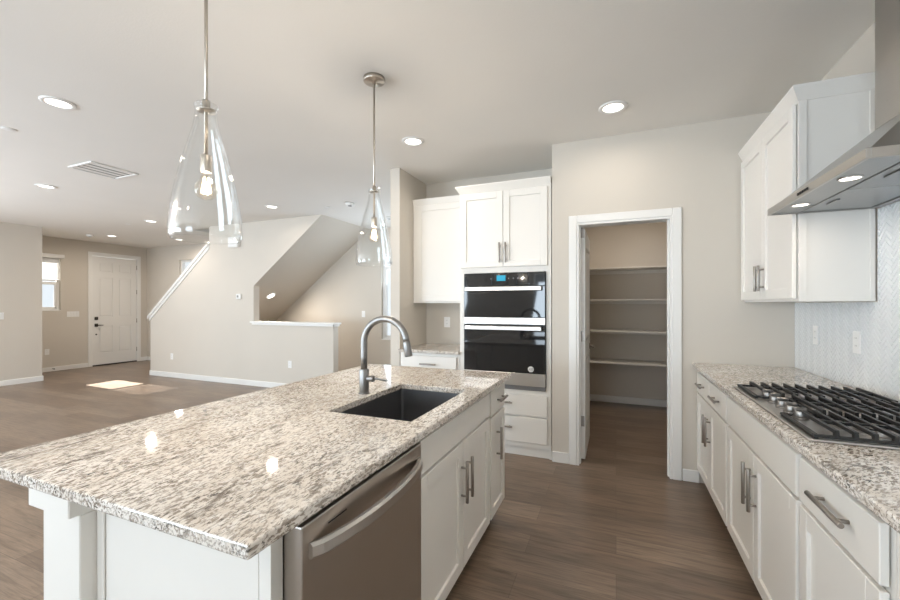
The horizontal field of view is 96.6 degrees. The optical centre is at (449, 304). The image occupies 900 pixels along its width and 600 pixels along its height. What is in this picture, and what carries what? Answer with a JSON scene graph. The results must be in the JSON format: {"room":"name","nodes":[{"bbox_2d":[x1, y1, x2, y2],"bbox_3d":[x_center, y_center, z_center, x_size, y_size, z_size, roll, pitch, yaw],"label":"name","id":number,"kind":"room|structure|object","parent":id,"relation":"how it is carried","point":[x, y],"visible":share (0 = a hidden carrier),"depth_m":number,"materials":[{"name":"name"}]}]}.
{"room":"kitchen","nodes":[
{"label":"kitchen","id":0,"kind":"room"},
{"bbox_2d":[0,222,41,380],"bbox_3d":[-8.884,-0.004,3.479,0.130,2.743,8.042,0,0,22],"label":"wall","id":1,"kind":"structure","parent":0,"point":[20,245],"depth_m":6.91,"materials":[{"name":"beige paint"}]},
{"bbox_2d":[0,356,146,385],"bbox_3d":[-8.888,1.321,4.785,1.166,0.092,10.450,0,0,22],"label":"baseboard","id":2,"kind":"structure","parent":1,"relation":"attached to","point":[37,378],"depth_m":7.16,"materials":[{"name":"white paint"}]},
{"bbox_2d":[42,236,146,367],"bbox_3d":[-7.955,-0.005,8.755,0.140,2.743,2.678,0,0,22],"label":"wall","id":3,"kind":"structure","parent":0,"point":[66,338],"depth_m":8.49,"materials":[{"name":"beige paint"}]},
{"bbox_2d":[42,279,60,310],"bbox_3d":[-8.240,-0.418,8.038,0.120,1.101,0.640,0,0,22],"label":"window","id":4,"kind":"structure","parent":3,"relation":"in","point":[56,283],"depth_m":8.28,"materials":[{"name":"white plastic"}]},
{"bbox_2d":[42,253,64,280],"bbox_3d":[-8.186,-0.753,8.013,0.100,0.550,0.735,0,0,22],"label":"window blind","id":5,"kind":"object","parent":3,"relation":"attached to","point":[50,263],"visible":0.38,"depth_m":8.18,"materials":[{"name":"white fabric"}]},
{"bbox_2d":[67,311,78,316],"bbox_3d":[-7.981,0.204,8.493,0.009,0.110,0.186,0,0,22],"label":"light switch","id":6,"kind":"object","parent":3,"relation":"attached to","point":[69,313],"visible":1,"depth_m":8.49,"materials":[{"name":"white plastic"}]},
{"bbox_2d":[92,256,136,364],"bbox_3d":[-7.681,0.138,9.223,0.108,2.405,0.885,0,0,22],"label":"door","id":7,"kind":"structure","parent":3,"relation":"in","point":[114,320],"depth_m":9.21,"materials":[{"name":"white paint"}]},
{"bbox_2d":[88,251,140,366],"bbox_3d":[-7.738,0.107,9.242,0.148,2.519,1.046,0,0,22],"label":"door frame","id":8,"kind":"structure","parent":3,"relation":"attached to","point":[90,254],"depth_m":9.19,"materials":[{"name":"white paint"}]},
{"bbox_2d":[150,215,337,383],"bbox_3d":[-3.753,-0.008,6.967,4.340,2.743,0.115,0,0,22],"label":"wall","id":9,"kind":"structure","parent":0,"point":[208,331],"depth_m":6.83,"materials":[{"name":"beige paint"}]},
{"bbox_2d":[147,242,208,320],"bbox_3d":[-5.028,-0.391,7.491,1.683,1.411,0.180,0,0,22],"label":"cap","id":10,"kind":"object","parent":9,"relation":"attached to","point":[205,248],"visible":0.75,"depth_m":7.39,"materials":[{"name":"white paint"}]},
{"bbox_2d":[149,370,284,387],"bbox_3d":[-3.754,1.317,6.960,4.368,0.092,0.129,0,0,22],"label":"baseboard","id":11,"kind":"structure","parent":9,"relation":"attached to","point":[154,373],"depth_m":7.02,"materials":[{"name":"white paint"}]},
{"bbox_2d":[228,237,239,247],"bbox_3d":[-3.686,-1.059,6.843,0.230,0.175,0.063,0,0,22],"label":"door chime","id":12,"kind":"object","parent":9,"relation":"attached to","point":[232,243],"visible":0.97,"depth_m":6.81,"materials":[{"name":"white plastic"}]},
{"bbox_2d":[250,321,340,326],"bbox_3d":[-2.514,0.311,6.455,1.730,0.057,0.185,0,0,22],"label":"half wall cap","id":13,"kind":"object","parent":9,"relation":"attached to","point":[285,323],"visible":1,"depth_m":6.33,"materials":[{"name":"white paint"}]},
{"bbox_2d":[147,227,390,370],"bbox_3d":[-3.477,-0.009,8.277,8.500,2.743,0.140,0,0,22],"label":"wall","id":14,"kind":"structure","parent":0,"point":[347,289],"depth_m":7.58,"materials":[{"name":"beige paint"}]},
{"bbox_2d":[181,260,191,273],"bbox_3d":[-5.787,-0.855,9.220,1.140,0.361,0.120,0,0,22],"label":"window","id":15,"kind":"structure","parent":14,"relation":"in","point":[182,261],"depth_m":9.42,"materials":[{"name":"white plastic"}]},
{"bbox_2d":[382,254,390,339],"bbox_3d":[-0.606,-0.134,7.079,1.330,1.551,0.120,0,0,22],"label":"window","id":16,"kind":"structure","parent":14,"relation":"in","point":[385,268],"depth_m":7.31,"materials":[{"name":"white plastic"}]},
{"bbox_2d":[259,216,368,320],"bbox_3d":[-3.096,-0.242,7.401,3.022,2.276,1.188,0,0,22],"label":"ceiling","id":17,"kind":"structure","parent":0,"point":[332,238],"depth_m":7.16,"materials":[{"name":"beige paint"}]},
{"bbox_2d":[266,293,275,298],"bbox_3d":[-3.257,-0.156,7.298,0.153,0.117,0.188,0,0,19],"label":"ceiling light","id":18,"kind":"object","parent":17,"relation":"attached to","point":[271,295],"visible":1,"depth_m":7.29,"materials":[{"name":"white plastic"}]},
{"bbox_2d":[0,360,761,599],"bbox_3d":[-3.976,1.423,2.754,12.097,0.120,10.750,0,0,22],"label":"floor","id":19,"kind":"structure","parent":0,"point":[613,525],"depth_m":2.62,"materials":[{"name":"brown wood"}]},
{"bbox_2d":[29,488,282,599],"bbox_3d":[-0.427,0.919,1.880,0.853,0.883,1.960,0,0,22],"label":"kitchen island","id":20,"kind":"object","parent":19,"relation":"on","point":[90,554],"visible":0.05,"depth_m":1.06,"materials":[{"name":"white paint"}]},
{"bbox_2d":[0,364,510,559],"bbox_3d":[-0.489,0.462,1.881,1.082,0.030,2.017,0,0,22],"label":"island countertop","id":21,"kind":"structure","parent":20,"relation":"on","point":[235,475],"depth_m":1.18,"materials":[{"name":"beige stone"}]},
{"bbox_2d":[358,316,411,393],"bbox_3d":[-0.320,0.251,1.972,0.300,0.391,0.056,0,0,22],"label":"kitchen faucet","id":22,"kind":"object","parent":21,"relation":"on","point":[365,378],"visible":1,"depth_m":1.99,"materials":[{"name":"silver metal"}]},
{"bbox_2d":[341,389,457,421],"bbox_3d":[-0.211,0.588,1.896,0.411,0.222,0.647,0,0,22],"label":"sink","id":23,"kind":"object","parent":21,"relation":"in","point":[402,404],"visible":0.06,"depth_m":2.20,"materials":[{"name":"black metal"}]},
{"bbox_2d":[283,442,421,599],"bbox_3d":[-0.472,0.927,1.277,0.670,0.868,0.598,0,0,22],"label":"dishwasher","id":24,"kind":"object","parent":19,"relation":"on","point":[365,544],"visible":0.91,"depth_m":1.11,"materials":[{"name":"silver metal"}]},
{"bbox_2d":[401,352,459,369],"bbox_3d":[-0.100,0.919,4.186,0.642,0.883,0.660,0,0,22],"label":"base cabinet","id":25,"kind":"object","parent":19,"relation":"on","point":[443,361],"visible":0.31,"depth_m":3.90,"materials":[{"name":"white paint"}]},
{"bbox_2d":[398,343,459,354],"bbox_3d":[-0.096,0.461,4.200,0.648,0.030,0.658,0,0,22],"label":"countertop","id":26,"kind":"structure","parent":25,"relation":"on","point":[432,348],"depth_m":4.02,"materials":[{"name":"beige stone"}]},
{"bbox_2d":[418,393,489,599],"bbox_3d":[-0.211,0.919,1.988,0.659,0.883,0.900,0,0,22],"label":"base cabinet","id":27,"kind":"object","parent":19,"relation":"on","point":[455,474],"visible":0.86,"depth_m":1.79,"materials":[{"name":"white paint"}]},
{"bbox_2d":[487,383,507,519],"bbox_3d":[0.022,0.919,2.553,0.659,0.883,0.319,0,0,22],"label":"base cabinet","id":28,"kind":"object","parent":19,"relation":"on","point":[497,395],"visible":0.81,"depth_m":2.42,"materials":[{"name":"white paint"}]},
{"bbox_2d":[455,176,551,459],"bbox_3d":[0.576,0.126,3.909,0.884,2.468,0.665,0,0,22],"label":"tall cabinet","id":29,"kind":"object","parent":19,"relation":"on","point":[506,226],"visible":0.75,"depth_m":3.59,"materials":[{"name":"white paint"}]},
{"bbox_2d":[464,271,545,391],"bbox_3d":[0.570,0.237,3.841,0.749,1.045,0.578,0,0,22],"label":"wall oven","id":30,"kind":"object","parent":29,"relation":"in","point":[505,313],"visible":0.96,"depth_m":3.60,"materials":[{"name":"black glass"}]},
{"bbox_2d":[695,372,729,525],"bbox_3d":[1.965,0.917,2.539,0.629,0.883,0.895,0,0,22],"label":"base cabinet","id":31,"kind":"object","parent":19,"relation":"on","point":[712,424],"visible":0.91,"depth_m":2.55,"materials":[{"name":"white paint"}]},
{"bbox_2d":[727,397,803,599],"bbox_3d":[1.613,0.917,1.688,0.629,0.883,0.945,0,0,22],"label":"base cabinet","id":32,"kind":"object","parent":19,"relation":"on","point":[763,502],"visible":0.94,"depth_m":1.69,"materials":[{"name":"white paint"}]},
{"bbox_2d":[799,457,896,599],"bbox_3d":[1.342,0.918,1.032,0.629,0.883,0.469,0,0,22],"label":"base cabinet","id":33,"kind":"object","parent":19,"relation":"on","point":[847,552],"visible":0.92,"depth_m":1.11,"materials":[{"name":"white paint"}]},
{"bbox_2d":[897,532,899,599],"bbox_3d":[1.097,0.918,0.439,0.629,0.883,0.810,0,0,22],"label":"base cabinet","id":34,"kind":"object","parent":19,"relation":"on","point":[898,534],"visible":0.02,"depth_m":0.91,"materials":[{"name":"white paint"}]},
{"bbox_2d":[692,363,899,533],"bbox_3d":[1.543,0.460,1.499,0.628,0.030,3.149,0,0,22],"label":"countertop","id":35,"kind":"structure","parent":34,"relation":"on","point":[871,475],"depth_m":1.21,"materials":[{"name":"beige stone"}]},
{"bbox_2d":[733,381,899,449],"bbox_3d":[1.584,0.419,1.626,0.528,0.051,0.916,0,0,22],"label":"gas cooktop","id":36,"kind":"object","parent":35,"relation":"in","point":[845,416],"visible":1,"depth_m":1.54,"materials":[{"name":"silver metal"}]},
{"bbox_2d":[391,168,426,365],"bbox_3d":[-0.043,-0.011,5.323,0.106,2.743,2.695,0,0,22],"label":"wall","id":37,"kind":"structure","parent":0,"point":[405,188],"depth_m":4.13,"materials":[{"name":"beige paint"}]},
{"bbox_2d":[0,0,874,247],"bbox_3d":[-3.978,-1.505,2.754,12.097,0.250,10.750,0,0,22],"label":"ceiling","id":38,"kind":"structure","parent":0,"point":[489,87],"depth_m":2.53,"materials":[{"name":"paint"}]},
{"bbox_2d":[1,127,16,131],"bbox_3d":[-3.471,-1.377,3.158,0.090,0.006,0.090,0,0,22],"label":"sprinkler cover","id":39,"kind":"object","parent":38,"relation":"attached to","point":[3,128],"visible":1,"depth_m":3.15,"materials":[{"name":"white plastic"}]},
{"bbox_2d":[34,184,56,188],"bbox_3d":[-4.708,-1.374,4.675,0.188,0.010,0.188,0,0,22],"label":"recessed light","id":40,"kind":"object","parent":38,"relation":"in","point":[37,185],"visible":1,"depth_m":4.68,"materials":[{"name":"white plastic"}]},
{"bbox_2d":[38,95,76,109],"bbox_3d":[-2.681,-1.375,2.744,0.188,0.010,0.188,0,0,22],"label":"recessed light","id":41,"kind":"object","parent":38,"relation":"in","point":[56,102],"visible":1,"depth_m":2.73,"materials":[{"name":"white plastic"}]},
{"bbox_2d":[44,99,70,107],"bbox_3d":[-2.681,-1.378,2.744,0.131,0.004,0.131,0,0,22],"label":"diffuser","id":42,"kind":"object","parent":41,"relation":"attached to","point":[57,103],"depth_m":2.75,"materials":[{"name":"white plastic"}]},
{"bbox_2d":[68,161,138,178],"bbox_3d":[-3.554,-1.374,4.126,0.400,0.012,0.420,0,0,22],"label":"ceiling vent","id":43,"kind":"object","parent":38,"relation":"in","point":[92,167],"visible":1,"depth_m":4.11,"materials":[{"name":"white plastic"}]},
{"bbox_2d":[167,0,242,243],"bbox_3d":[-0.844,-0.802,1.389,0.224,1.158,0.224,0,0,22],"label":"pendant light","id":44,"kind":"object","parent":38,"relation":"hanging from","point":[205,159],"visible":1,"depth_m":1.38,"materials":[{"name":"clear glass"}]},
{"bbox_2d":[200,154,211,173],"bbox_3d":[-0.844,-0.485,1.389,0.035,0.060,0.035,0,0,22],"label":"socket","id":45,"kind":"object","parent":44,"relation":"attached to","point":[205,159],"depth_m":1.38,"materials":[{"name":"silver metal"}]},
{"bbox_2d":[265,205,278,208],"bbox_3d":[-2.511,-1.376,5.662,0.188,0.010,0.188,0,0,22],"label":"recessed light","id":46,"kind":"object","parent":38,"relation":"in","point":[267,206],"visible":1,"depth_m":5.64,"materials":[{"name":"white plastic"}]},
{"bbox_2d":[345,202,354,206],"bbox_3d":[-1.363,-1.359,5.470,0.124,0.044,0.124,0,0,22],"label":"smoke detector","id":47,"kind":"object","parent":38,"relation":"attached to","point":[349,204],"visible":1,"depth_m":5.43,"materials":[{"name":"white plastic"}]},
{"bbox_2d":[355,72,392,265],"bbox_3d":[-0.463,-0.811,2.451,0.224,1.142,0.224,0,0,22],"label":"pendant light","id":48,"kind":"object","parent":38,"relation":"hanging from","point":[371,79],"visible":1,"depth_m":2.44,"materials":[{"name":"silver metal"}]},
{"bbox_2d":[371,217,376,227],"bbox_3d":[-0.463,-0.501,2.451,0.035,0.060,0.035,0,0,22],"label":"socket","id":49,"kind":"object","parent":48,"relation":"attached to","point":[373,219],"depth_m":2.44,"materials":[{"name":"silver metal"}]},
{"bbox_2d":[402,136,423,145],"bbox_3d":[-0.313,-1.377,3.396,0.188,0.010,0.188,0,0,22],"label":"recessed light","id":50,"kind":"object","parent":38,"relation":"in","point":[410,141],"visible":1,"depth_m":3.39,"materials":[{"name":"white plastic"}]},
{"bbox_2d":[405,139,420,144],"bbox_3d":[-0.313,-1.380,3.396,0.131,0.004,0.131,0,0,22],"label":"diffuser","id":51,"kind":"object","parent":50,"relation":"attached to","point":[407,141],"depth_m":3.40,"materials":[{"name":"white plastic"}]},
{"bbox_2d":[599,100,627,113],"bbox_3d":[1.143,-1.379,2.813,0.188,0.010,0.188,0,0,22],"label":"recessed light","id":52,"kind":"object","parent":38,"relation":"in","point":[612,107],"visible":1,"depth_m":2.80,"materials":[{"name":"white plastic"}]},
{"bbox_2d":[603,103,622,111],"bbox_3d":[1.143,-1.381,2.813,0.131,0.004,0.131,0,0,22],"label":"diffuser","id":53,"kind":"object","parent":52,"relation":"attached to","point":[607,107],"depth_m":2.81,"materials":[{"name":"white plastic"}]},
{"bbox_2d":[426,169,551,343],"bbox_3d":[0.444,-0.012,4.388,1.508,2.743,0.100,0,0,22],"label":"wall","id":54,"kind":"structure","parent":0,"point":[436,332],"depth_m":4.52,"materials":[{"name":"beige paint"}]},
{"bbox_2d":[413,195,459,302],"bbox_3d":[-0.039,-0.567,4.342,0.645,1.106,0.344,0,0,22],"label":"upper cabinet","id":55,"kind":"object","parent":54,"relation":"attached to","point":[437,219],"visible":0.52,"depth_m":4.21,"materials":[{"name":"white paint"}]},
{"bbox_2d":[444,317,449,326],"bbox_3d":[-0.034,0.200,4.527,0.072,0.116,0.008,0,0,22],"label":"wall outlet","id":56,"kind":"object","parent":54,"relation":"attached to","point":[446,319],"visible":1,"depth_m":4.52,"materials":[{"name":"white plastic"}]},
{"bbox_2d":[586,222,666,399],"bbox_3d":[2.669,-0.013,5.443,1.568,2.743,0.100,0,0,22],"label":"wall","id":57,"kind":"structure","parent":0,"point":[632,245],"depth_m":5.48,"materials":[{"name":"beige paint"}]},
{"bbox_2d":[590,266,666,274],"bbox_3d":[2.573,-0.449,5.212,1.566,0.062,0.399,0,0,22],"label":"shelf","id":58,"kind":"object","parent":57,"relation":"attached to","point":[639,269],"visible":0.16,"depth_m":5.33,"materials":[{"name":"paint"}]},
{"bbox_2d":[590,358,666,366],"bbox_3d":[2.574,0.785,5.212,1.566,0.062,0.399,0,0,22],"label":"shelf","id":59,"kind":"object","parent":57,"relation":"attached to","point":[592,360],"visible":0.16,"depth_m":5.23,"materials":[{"name":"paint"}]},
{"bbox_2d":[590,299,666,303],"bbox_3d":[2.574,-0.037,5.212,1.566,0.062,0.399,0,0,22],"label":"shelf","id":60,"kind":"object","parent":57,"relation":"attached to","point":[592,301],"visible":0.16,"depth_m":5.34,"materials":[{"name":"paint"}]},
{"bbox_2d":[590,329,666,334],"bbox_3d":[2.574,0.375,5.212,1.566,0.062,0.399,0,0,22],"label":"shelf","id":61,"kind":"object","parent":57,"relation":"attached to","point":[603,331],"visible":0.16,"depth_m":5.29,"materials":[{"name":"paint"}]},
{"bbox_2d":[590,394,666,406],"bbox_3d":[2.205,1.312,4.319,1.568,0.092,2.333,0,0,22],"label":"baseboard","id":62,"kind":"structure","parent":57,"relation":"attached to","point":[593,397],"depth_m":5.47,"materials":[{"name":"white paint"}]},
{"bbox_2d":[552,112,794,482],"bbox_3d":[1.684,-0.013,3.210,1.683,2.743,0.115,0,0,22],"label":"wall","id":63,"kind":"structure","parent":0,"point":[695,168],"depth_m":3.08,"materials":[{"name":"beige paint"}]},
{"bbox_2d":[581,228,594,458],"bbox_3d":[1.307,0.337,3.800,0.098,2.021,0.685,0,0,22],"label":"door","id":64,"kind":"structure","parent":63,"relation":"in","point":[585,242],"depth_m":3.54,"materials":[{"name":"white paint"}]},
{"bbox_2d":[569,207,681,480],"bbox_3d":[1.424,0.305,3.313,0.839,2.109,0.142,0,0,22],"label":"door frame","id":65,"kind":"structure","parent":63,"relation":"attached to","point":[672,216],"depth_m":3.17,"materials":[{"name":"white paint"}]},
{"bbox_2d":[552,451,698,482],"bbox_3d":[1.390,1.313,3.262,1.098,0.092,0.014,0,0,22],"label":"baseboard","id":66,"kind":"structure","parent":63,"relation":"attached to","point":[688,475],"depth_m":3.10,"materials":[{"name":"white paint"}]},
{"bbox_2d":[795,22,899,388],"bbox_3d":[1.529,-0.013,0.477,0.120,2.743,10.450,0,0,22],"label":"wall","id":67,"kind":"structure","parent":0,"point":[860,58],"depth_m":2.08,"materials":[{"name":"beige paint"}]},
{"bbox_2d":[738,72,875,301],"bbox_3d":[2.078,-0.565,2.442,0.357,1.100,0.994,0,0,22],"label":"upper cabinet","id":68,"kind":"object","parent":67,"relation":"attached to","point":[819,256],"visible":0.98,"depth_m":2.05,"materials":[{"name":"white paint"}]},
{"bbox_2d":[767,0,899,215],"bbox_3d":[1.682,-0.921,1.597,0.438,0.924,0.894,0,0,22],"label":"range hood","id":69,"kind":"object","parent":67,"relation":"attached to","point":[866,176],"visible":1,"depth_m":1.62,"materials":[{"name":"silver metal"}]},
{"bbox_2d":[794,201,899,402],"bbox_3d":[1.838,-0.008,1.388,0.005,0.902,3.129,0,0,22],"label":"tile backsplash","id":70,"kind":"structure","parent":67,"relation":"attached to","point":[876,369],"depth_m":2.02,"materials":[{"name":"white tile"}]},
{"bbox_2d":[813,326,818,344],"bbox_3d":[2.301,0.193,2.526,0.008,0.116,0.072,0,0,22],"label":"wall outlet","id":71,"kind":"object","parent":70,"relation":"attached to","point":[815,328],"visible":1,"depth_m":2.51,"materials":[{"name":"white plastic"}]},
{"bbox_2d":[853,331,860,353],"bbox_3d":[2.123,0.199,2.095,0.008,0.116,0.072,0,0,22],"label":"wall outlet","id":72,"kind":"object","parent":70,"relation":"attached to","point":[856,334],"visible":1,"depth_m":2.09,"materials":[{"name":"white plastic"}]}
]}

